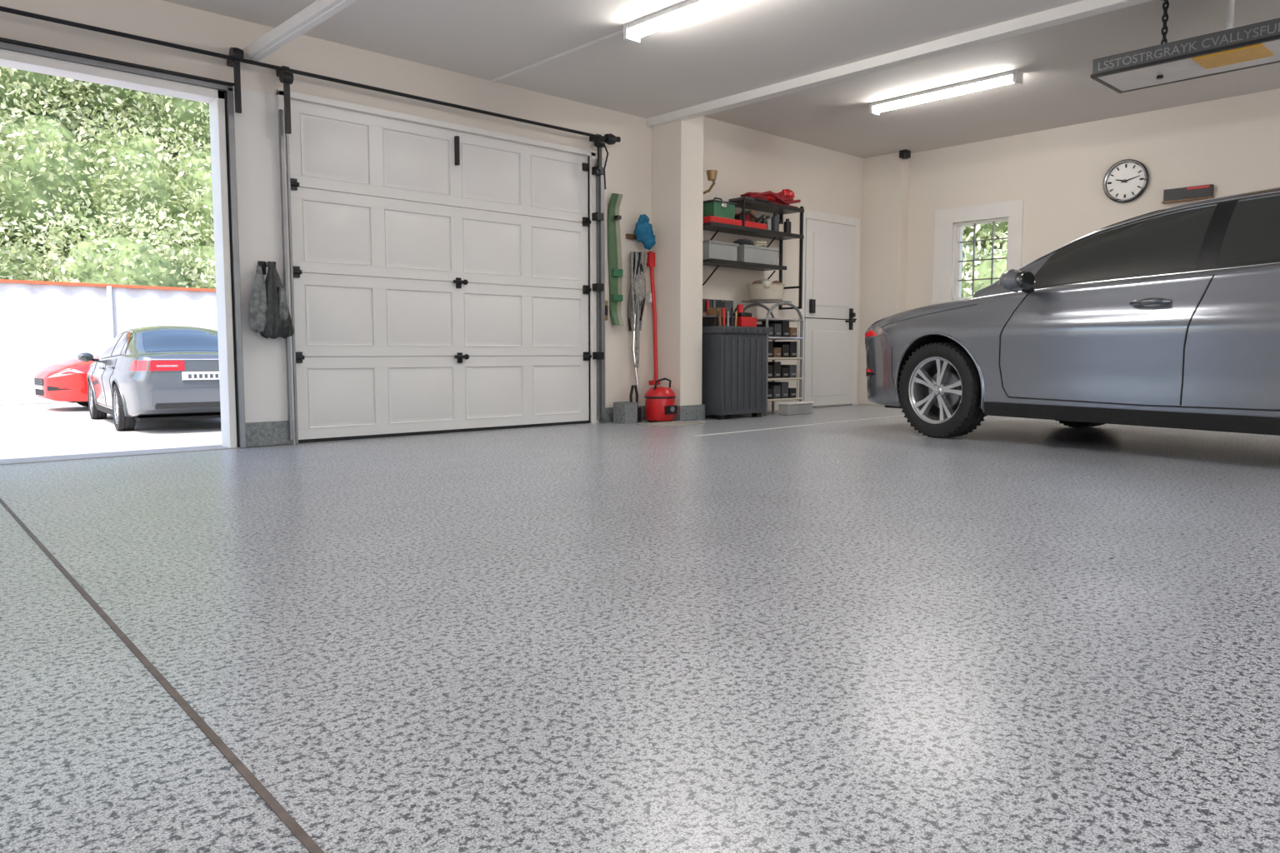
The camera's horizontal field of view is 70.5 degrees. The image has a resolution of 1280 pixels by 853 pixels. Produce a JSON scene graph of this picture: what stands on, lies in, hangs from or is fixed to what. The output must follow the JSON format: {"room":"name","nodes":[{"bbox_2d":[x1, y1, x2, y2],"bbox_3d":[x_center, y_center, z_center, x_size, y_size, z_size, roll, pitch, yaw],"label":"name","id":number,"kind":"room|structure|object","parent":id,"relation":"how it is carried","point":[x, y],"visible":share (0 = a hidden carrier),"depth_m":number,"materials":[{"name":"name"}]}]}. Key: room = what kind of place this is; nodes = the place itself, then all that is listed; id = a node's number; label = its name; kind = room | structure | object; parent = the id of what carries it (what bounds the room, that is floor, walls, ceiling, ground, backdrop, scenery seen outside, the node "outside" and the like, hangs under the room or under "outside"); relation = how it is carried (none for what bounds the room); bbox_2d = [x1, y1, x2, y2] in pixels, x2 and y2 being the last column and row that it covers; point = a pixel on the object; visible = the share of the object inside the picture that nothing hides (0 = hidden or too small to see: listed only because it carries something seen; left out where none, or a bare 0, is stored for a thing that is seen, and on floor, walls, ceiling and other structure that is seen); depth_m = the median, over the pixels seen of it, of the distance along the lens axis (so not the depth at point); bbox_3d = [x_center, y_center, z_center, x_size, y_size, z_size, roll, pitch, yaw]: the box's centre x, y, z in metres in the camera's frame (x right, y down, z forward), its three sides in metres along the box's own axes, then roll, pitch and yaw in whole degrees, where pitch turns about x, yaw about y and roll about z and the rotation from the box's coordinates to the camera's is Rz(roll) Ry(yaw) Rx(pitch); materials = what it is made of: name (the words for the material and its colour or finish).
{"room":"garage","nodes":[
{"label":"garage","id":0,"kind":"room"},
{"bbox_2d":[0,0,863,423],"bbox_3d":[-0.832,-1.451,7.022,9.490,2.900,0.200,-4,6,-43],"label":"wall","id":1,"kind":"structure","parent":0,"point":[745,160],"depth_m":6.21,"materials":[{"name":"beige paint"}]},
{"bbox_2d":[0,37,245,448],"bbox_3d":[-3.346,-0.873,4.589,2.510,2.145,0.190,-4,6,-43],"label":"trim","id":2,"kind":"structure","parent":1,"relation":"attached to","point":[15,54],"depth_m":5.32,"materials":[{"name":"white paint"}]},
{"bbox_2d":[249,260,294,339],"bbox_3d":[-2.248,-0.769,5.504,0.268,0.471,0.142,-4,6,-43],"label":"shopping bag","id":3,"kind":"object","parent":1,"relation":"hanging from","point":[270,317],"visible":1,"depth_m":5.47,"materials":[{"name":"grey fabric"}]},
{"bbox_2d":[0,5,620,189],"bbox_3d":[-2.288,-1.974,5.364,5.763,0.466,0.145,-4,6,-43],"label":"bar","id":4,"kind":"object","parent":1,"relation":"attached to","point":[236,56],"visible":1,"depth_m":5.45,"materials":[{"name":"black metal"}]},
{"bbox_2d":[276,88,596,444],"bbox_3d":[-1.291,-1.045,6.483,2.540,2.180,0.060,-4,6,-43],"label":"door frame","id":5,"kind":"structure","parent":1,"relation":"attached to","point":[280,94],"depth_m":6.18,"materials":[{"name":"white paint"}]},
{"bbox_2d":[289,99,591,443],"bbox_3d":[-1.307,-1.027,6.501,2.450,2.140,0.095,-4,6,-43],"label":"door","id":6,"kind":"structure","parent":1,"relation":"in","point":[441,275],"depth_m":6.35,"materials":[{"name":"white metal"}]},
{"bbox_2d":[278,109,604,439],"bbox_3d":[-1.239,-1.029,6.461,2.595,2.090,0.065,-4,6,-43],"label":"door track","id":7,"kind":"object","parent":1,"relation":"attached to","point":[599,216],"visible":0.97,"depth_m":7.25,"materials":[{"name":"grey metal"}]},
{"bbox_2d":[245,405,646,447],"bbox_3d":[-1.163,-0.042,6.669,3.450,0.150,0.025,-4,6,-43],"label":"baseboard","id":8,"kind":"structure","parent":1,"relation":"attached to","point":[263,433],"depth_m":5.61,"materials":[{"name":"stone"}]},
{"bbox_2d":[605,300,608,320],"bbox_3d":[-0.281,-0.952,7.423,0.045,0.160,0.032,-4,6,-43],"label":"wall switch","id":9,"kind":"object","parent":1,"relation":"attached to","point":[606,302],"visible":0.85,"depth_m":7.42,"materials":[{"name":"gold metal"}]},
{"bbox_2d":[607,193,624,325],"bbox_3d":[-0.188,-1.365,7.440,0.148,1.060,0.088,-4,6,-43],"label":"snowboard","id":10,"kind":"object","parent":1,"relation":"attached to","point":[615,269],"visible":1,"depth_m":7.43,"materials":[{"name":"green plastic"}]},
{"bbox_2d":[628,251,647,385],"bbox_3d":[-0.017,-0.901,7.591,0.190,1.114,0.097,-4,6,-43],"label":"umbrella","id":11,"kind":"object","parent":1,"relation":"attached to","point":[637,289],"visible":1,"depth_m":7.55,"materials":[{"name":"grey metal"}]},
{"bbox_2d":[625,214,655,249],"bbox_3d":[0.020,-1.622,7.554,0.217,0.297,0.177,-4,6,-43],"label":"cap","id":12,"kind":"object","parent":1,"relation":"attached to","point":[643,232],"visible":1,"depth_m":7.50,"materials":[{"name":"blue fabric"}]},
{"bbox_2d":[646,250,659,384],"bbox_3d":[0.109,-0.919,7.687,0.090,1.131,0.090,-4,6,-43],"label":"broom","id":13,"kind":"object","parent":1,"relation":"hanging from","point":[651,256],"visible":0.89,"depth_m":7.67,"materials":[{"name":"plastic"}]},
{"bbox_2d":[651,115,703,405],"bbox_3d":[0.317,-1.399,7.733,0.270,2.680,0.350,-4,6,-43],"label":"column","id":14,"kind":"structure","parent":1,"relation":"attached to","point":[677,147],"depth_m":7.62,"materials":[{"name":"beige paint"}]},
{"bbox_2d":[673,404,704,420],"bbox_3d":[0.324,-0.127,7.830,0.310,0.130,0.370,-4,6,-43],"label":"baseboard","id":15,"kind":"structure","parent":1,"relation":"attached to","point":[690,412],"depth_m":7.68,"materials":[{"name":"stone"}]},
{"bbox_2d":[703,170,717,194],"bbox_3d":[0.577,-2.112,7.990,0.099,0.260,0.249,-4,6,-43],"label":"wall sconce","id":16,"kind":"object","parent":1,"relation":"attached to","point":[711,174],"visible":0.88,"depth_m":7.90,"materials":[{"name":"gold metal"}]},
{"bbox_2d":[702,299,733,315],"bbox_3d":[0.654,-1.083,8.285,0.600,0.160,0.050,-4,6,-43],"label":"rail","id":17,"kind":"object","parent":1,"relation":"attached to","point":[707,303],"visible":0.3,"depth_m":8.26,"materials":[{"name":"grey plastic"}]},
{"bbox_2d":[702,198,804,309],"bbox_3d":[1.002,-1.605,8.414,1.340,0.980,0.278,-4,6,-43],"label":"wall shelf","id":18,"kind":"object","parent":1,"relation":"attached to","point":[746,203],"visible":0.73,"depth_m":8.46,"materials":[{"name":"black metal"}]},
{"bbox_2d":[702,240,739,260],"bbox_3d":[0.668,-1.559,8.107,0.394,0.166,0.230,-4,6,-43],"label":"storage bin","id":19,"kind":"object","parent":18,"relation":"on","point":[711,249],"visible":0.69,"depth_m":7.99,"materials":[{"name":"plastic"}]},
{"bbox_2d":[702,215,766,229],"bbox_3d":[0.815,-1.831,8.221,0.770,0.061,0.235,-4,6,-43],"label":"tray","id":20,"kind":"object","parent":18,"relation":"on","point":[709,218],"visible":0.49,"depth_m":8.07,"materials":[{"name":"plastic"}]},
{"bbox_2d":[703,197,737,219],"bbox_3d":[0.697,-1.926,8.112,0.320,0.246,0.180,-4,6,-43],"label":"toolbox","id":21,"kind":"object","parent":20,"relation":"on","point":[714,207],"visible":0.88,"depth_m":8.03,"materials":[{"name":"plastic"}]},
{"bbox_2d":[735,210,764,223],"bbox_3d":[0.978,-1.906,8.342,0.329,0.168,0.172,-4,6,-43],"label":"tools","id":22,"kind":"object","parent":20,"relation":"on","point":[750,216],"visible":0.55,"depth_m":8.31,"materials":[{"name":"black metal"}]},
{"bbox_2d":[736,244,779,264],"bbox_3d":[1.050,-1.588,8.466,0.504,0.166,0.230,-4,6,-43],"label":"storage bin","id":23,"kind":"object","parent":18,"relation":"on","point":[748,253],"visible":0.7,"depth_m":8.35,"materials":[{"name":"plastic"}]},
{"bbox_2d":[733,239,768,247],"bbox_3d":[1.034,-1.706,8.418,0.437,0.078,0.158,-4,6,-43],"label":"folded cloths","id":24,"kind":"object","parent":23,"relation":"on","point":[741,242],"visible":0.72,"depth_m":8.34,"materials":[{"name":"grey fabric"}]},
{"bbox_2d":[728,189,800,207],"bbox_3d":[1.183,-2.172,8.527,0.783,0.190,0.234,-4,6,-43],"label":"tarps","id":25,"kind":"object","parent":18,"relation":"on","point":[786,197],"visible":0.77,"depth_m":8.48,"materials":[{"name":"red fabric"}]},
{"bbox_2d":[760,213,791,233],"bbox_3d":[1.286,-1.929,8.626,0.432,0.189,0.092,-4,6,-43],"label":"bottles","id":26,"kind":"object","parent":18,"relation":"on","point":[773,224],"visible":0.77,"depth_m":8.59,"materials":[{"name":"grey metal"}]},
{"bbox_2d":[796,209,859,404],"bbox_3d":[1.998,-1.217,9.564,1.060,2.020,0.022,-4,6,-43],"label":"door frame","id":27,"kind":"structure","parent":1,"relation":"attached to","point":[809,214],"depth_m":9.58,"materials":[{"name":"white paint"}]},
{"bbox_2d":[803,218,856,406],"bbox_3d":[2.022,-1.178,9.542,0.886,1.915,0.092,-4,6,-43],"label":"door","id":28,"kind":"structure","parent":1,"relation":"in","point":[830,252],"depth_m":9.52,"materials":[{"name":"white wood"}]},
{"bbox_2d":[162,0,1082,118],"bbox_3d":[0.325,-2.242,1.123,8.660,0.360,9.850,-4,6,-43],"label":"ceiling","id":29,"kind":"structure","parent":0,"point":[742,46],"depth_m":5.60,"materials":[{"name":"paint"}]},
{"bbox_2d":[242,0,357,64],"bbox_3d":[-0.059,-2.088,2.979,0.080,0.250,6.650,-4,6,-43],"label":"rail","id":30,"kind":"object","parent":29,"relation":"attached to","point":[319,11],"visible":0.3,"depth_m":4.85,"materials":[{"name":"white paint"}]},
{"bbox_2d":[490,29,623,83],"bbox_3d":[-0.567,-2.456,6.025,0.015,0.014,1.490,-4,6,-43],"label":"conduit","id":31,"kind":"object","parent":29,"relation":"attached to","point":[621,32],"depth_m":5.98,"materials":[{"name":"grey metal"}]},
{"bbox_2d":[623,0,740,43],"bbox_3d":[0.370,-2.339,5.032,0.110,0.085,1.254,-4,6,-43],"label":"ceiling lamp","id":32,"kind":"object","parent":29,"relation":"attached to","point":[687,10],"depth_m":5.19,"materials":[{"name":"white plastic"}]},
{"bbox_2d":[646,0,1152,127],"bbox_3d":[3.469,-2.277,4.093,0.100,0.075,9.850,-4,6,-43],"label":"beam","id":33,"kind":"structure","parent":29,"relation":"attached to","point":[1084,8],"depth_m":5.87,"materials":[{"name":"white paint"}]},
{"bbox_2d":[0,405,1279,852],"bbox_3d":[1.548,0.649,2.516,12.420,0.550,10.250,-4,6,-43],"label":"floor","id":34,"kind":"structure","parent":0,"point":[1007,635],"depth_m":1.83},
{"bbox_2d":[0,445,239,464],"bbox_3d":[-3.384,0.195,4.716,2.440,0.016,0.240,-4,6,-43],"label":"threshold","id":35,"kind":"object","parent":34,"relation":"on","point":[127,453],"visible":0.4,"depth_m":5.08,"materials":[{"name":"concrete"}]},
{"bbox_2d":[0,498,324,852],"bbox_3d":[-1.339,0.401,2.179,0.012,0.005,6.158,-4,6,-40],"label":"expansion joint","id":36,"kind":"object","parent":34,"relation":"on","point":[302,837],"visible":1,"depth_m":1.42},
{"bbox_2d":[613,401,637,424],"bbox_3d":[-0.120,-0.115,7.418,0.140,0.172,0.140,-4,6,-43],"label":"concrete block","id":37,"kind":"object","parent":34,"relation":"on","point":[624,412],"visible":1,"depth_m":7.37,"materials":[{"name":"concrete"}]},
{"bbox_2d":[629,385,640,422],"bbox_3d":[-0.053,-0.190,7.524,0.093,0.306,0.090,-4,6,-43],"label":"pump","id":38,"kind":"object","parent":34,"relation":"on","point":[634,387],"visible":0.51,"depth_m":7.51,"materials":[{"name":"metal"}]},
{"bbox_2d":[644,377,677,422],"bbox_3d":[0.174,-0.224,7.550,0.262,0.369,0.281,-4,6,-43],"label":"shop vacuum","id":39,"kind":"object","parent":34,"relation":"on","point":[660,405],"visible":0.98,"depth_m":7.46,"materials":[{"name":"red plastic"}]},
{"bbox_2d":[635,420,704,427],"bbox_3d":[0.248,-0.022,7.298,0.500,0.008,0.290,-4,6,-43],"label":"floor mat","id":40,"kind":"object","parent":34,"relation":"on","point":[675,422],"visible":1,"depth_m":7.26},
{"bbox_2d":[701,325,769,419],"bbox_3d":[0.759,-0.483,8.076,0.630,0.800,0.508,-4,6,-43],"label":"trash bin","id":41,"kind":"object","parent":34,"relation":"on","point":[734,358],"visible":0.88,"depth_m":7.84,"materials":[{"name":"grey plastic"}]},
{"bbox_2d":[702,301,737,326],"bbox_3d":[0.671,-0.984,7.939,0.280,0.221,0.306,-4,6,-43],"label":"caddy","id":42,"kind":"object","parent":41,"relation":"on","point":[722,314],"visible":0.77,"depth_m":7.84,"materials":[{"name":"black metal"}]},
{"bbox_2d":[733,305,756,326],"bbox_3d":[0.904,-0.988,8.108,0.210,0.199,0.200,-4,6,-43],"label":"charger","id":43,"kind":"object","parent":41,"relation":"on","point":[744,319],"visible":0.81,"depth_m":8.04,"materials":[{"name":"plastic"}]},
{"bbox_2d":[743,301,803,415],"bbox_3d":[1.228,-0.642,8.529,0.547,1.042,0.364,-4,6,-43],"label":"wire rack","id":44,"kind":"object","parent":34,"relation":"on","point":[779,329],"visible":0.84,"depth_m":8.45,"materials":[{"name":"grey metal"}]},
{"bbox_2d":[741,278,791,304],"bbox_3d":[1.180,-1.269,8.457,0.380,0.217,0.360,-4,6,-43],"label":"basket","id":45,"kind":"object","parent":44,"relation":"on","point":[762,291],"visible":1,"depth_m":8.32,"materials":[{"name":"beige fabric"}]},
{"bbox_2d":[777,401,814,415],"bbox_3d":[1.451,-0.170,8.434,0.400,0.114,0.125,-4,6,-43],"label":"bin","id":46,"kind":"object","parent":34,"relation":"on","point":[793,407],"visible":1,"depth_m":8.34,"materials":[{"name":"plastic"}]},
{"bbox_2d":[694,415,904,436],"bbox_3d":[1.772,-0.047,7.655,0.030,0.004,3.952,5,7,45],"label":"joint","id":47,"kind":"object","parent":34,"relation":"on","point":[902,415],"visible":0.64,"depth_m":7.09,"materials":[{"name":"grey"}]},
{"bbox_2d":[864,185,1279,438],"bbox_3d":[3.499,-0.595,5.301,2.215,1.475,4.870,-3,5,-31],"label":"car","id":48,"kind":"object","parent":34,"relation":"on","point":[1168,317],"visible":1,"depth_m":5.05,"materials":[{"name":"paint"}]},
{"bbox_2d":[703,0,1279,158],"bbox_3d":[4.699,-2.648,5.226,3.360,0.220,9.850,-4,6,-43],"label":"ceiling","id":49,"kind":"structure","parent":0,"point":[1057,89],"depth_m":7.29,"materials":[{"name":"grey paint"}]},
{"bbox_2d":[869,69,1023,115],"bbox_3d":[2.414,-2.661,7.248,0.110,0.085,1.264,-4,6,-43],"label":"ceiling lamp","id":50,"kind":"object","parent":49,"relation":"attached to","point":[1016,76],"depth_m":7.17,"materials":[{"name":"white plastic"}]},
{"bbox_2d":[1090,0,1279,93],"bbox_3d":[3.365,-2.341,5.354,0.496,0.428,1.146,-4,6,-43],"label":"hanging light fixture","id":51,"kind":"object","parent":49,"relation":"attached to","point":[1229,49],"visible":1,"depth_m":5.32,"materials":[{"name":"black metal"}]},
{"bbox_2d":[905,88,1279,310],"bbox_3d":[5.994,-1.412,6.552,0.200,2.900,9.850,-4,6,-43],"label":"wall","id":52,"kind":"structure","parent":0,"point":[1232,144],"depth_m":8.35,"materials":[{"name":"beige paint"}]},
{"bbox_2d":[858,152,909,405],"bbox_3d":[2.647,-1.571,9.840,0.160,2.680,0.470,-4,6,-43],"label":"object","id":53,"kind":"structure","parent":52,"relation":"attached to","point":[886,177],"depth_m":9.73,"materials":[{"name":"beige paint"}]},
{"bbox_2d":[899,149,910,159],"bbox_3d":[2.770,-2.840,9.466,0.110,0.090,0.090,-4,6,-43],"label":"security sensor","id":54,"kind":"object","parent":53,"relation":"attached to","point":[903,154],"visible":1,"depth_m":9.44,"materials":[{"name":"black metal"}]},
{"bbox_2d":[1102,159,1149,202],"bbox_3d":[4.330,-2.189,8.078,0.049,0.376,0.376,-4,6,-43],"label":"wall clock","id":55,"kind":"object","parent":52,"relation":"attached to","point":[1126,180],"visible":1,"depth_m":8.07,"materials":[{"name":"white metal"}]},
{"bbox_2d":[1161,184,1214,204],"bbox_3d":[4.672,-1.982,7.723,0.060,0.115,0.390,-4,6,-43],"label":"wall sign","id":56,"kind":"object","parent":52,"relation":"attached to","point":[1203,192],"visible":0.97,"depth_m":7.70,"materials":[{"name":"black metal"}]},
{"bbox_3d":[3.498,-0.741,9.265,0.200,1.120,0.590,-4,6,-43],"label":"wall","id":57,"kind":"structure","parent":0,"visible":0},
{"bbox_2d":[930,199,1024,304],"bbox_3d":[3.443,-1.693,9.183,0.185,1.070,0.960,-4,6,-43],"label":"window","id":58,"kind":"structure","parent":57,"relation":"in","point":[948,242],"depth_m":9.26,"materials":[{"name":"white paint"}]},
{"label":"outside","id":59,"kind":"structure","parent":0,"visible":0},
{"bbox_2d":[0,403,221,454],"bbox_3d":[-9.373,-0.070,14.363,18.000,0.050,10.700,-4,6,-43],"label":"driveway","id":60,"kind":"structure","parent":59,"point":[67,427],"depth_m":12.57,"materials":[{"name":"concrete"}]},
{"bbox_2d":[34,355,100,407],"bbox_3d":[-9.280,-1.156,18.286,4.870,1.475,2.215,-4,6,-43],"label":"car","id":61,"kind":"object","parent":60,"relation":"on","point":[65,381],"visible":0.11,"depth_m":16.34,"materials":[{"name":"red paint"}]},
{"bbox_2d":[77,325,220,430],"bbox_3d":[-7.269,-0.802,13.959,2.215,1.475,4.870,-4,6,-37],"label":"car","id":62,"kind":"object","parent":60,"relation":"on","point":[154,372],"visible":0.73,"depth_m":12.15,"materials":[{"name":"silver paint"}]},
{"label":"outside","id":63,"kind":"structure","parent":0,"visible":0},
{"bbox_2d":[0,402,76,405],"bbox_3d":[-3.010,-0.367,17.804,100.000,0.001,110.000,-4,6,-43],"label":"ground","id":64,"kind":"structure","parent":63,"point":[68,402],"depth_m":18.97,"materials":[{"name":"white concrete"}]},
{"bbox_2d":[0,65,215,289],"bbox_3d":[-14.236,-7.014,24.997,30.139,13.773,9.150,-4,6,-43],"label":"tree","id":65,"kind":"object","parent":64,"relation":"on","point":[128,201],"visible":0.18,"depth_m":23.82,"materials":[{"name":"green plant"}]},
{"bbox_2d":[0,279,217,404],"bbox_3d":[-12.530,-1.763,19.049,36.000,2.560,0.150,-4,6,-43],"label":"fence","id":66,"kind":"object","parent":64,"relation":"on","point":[43,324],"visible":0.1,"depth_m":19.35,"materials":[{"name":"white paint"}]},
{"bbox_2d":[0,440,221,459],"bbox_3d":[-3.766,0.146,8.411,18.000,0.490,5.650,-4,6,-43],"label":"ramp","id":67,"kind":"object","parent":64,"relation":"on","point":[214,442],"visible":0.11,"depth_m":7.89,"materials":[{"name":"concrete"}]},
{"bbox_2d":[961,221,1008,297],"bbox_3d":[6.159,-3.232,14.976,5.250,7.276,13.836,-4,6,-43],"label":"tree","id":68,"kind":"object","parent":64,"relation":"on","point":[983,232],"visible":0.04,"depth_m":14.66,"materials":[{"name":"green plant"}]}
]}

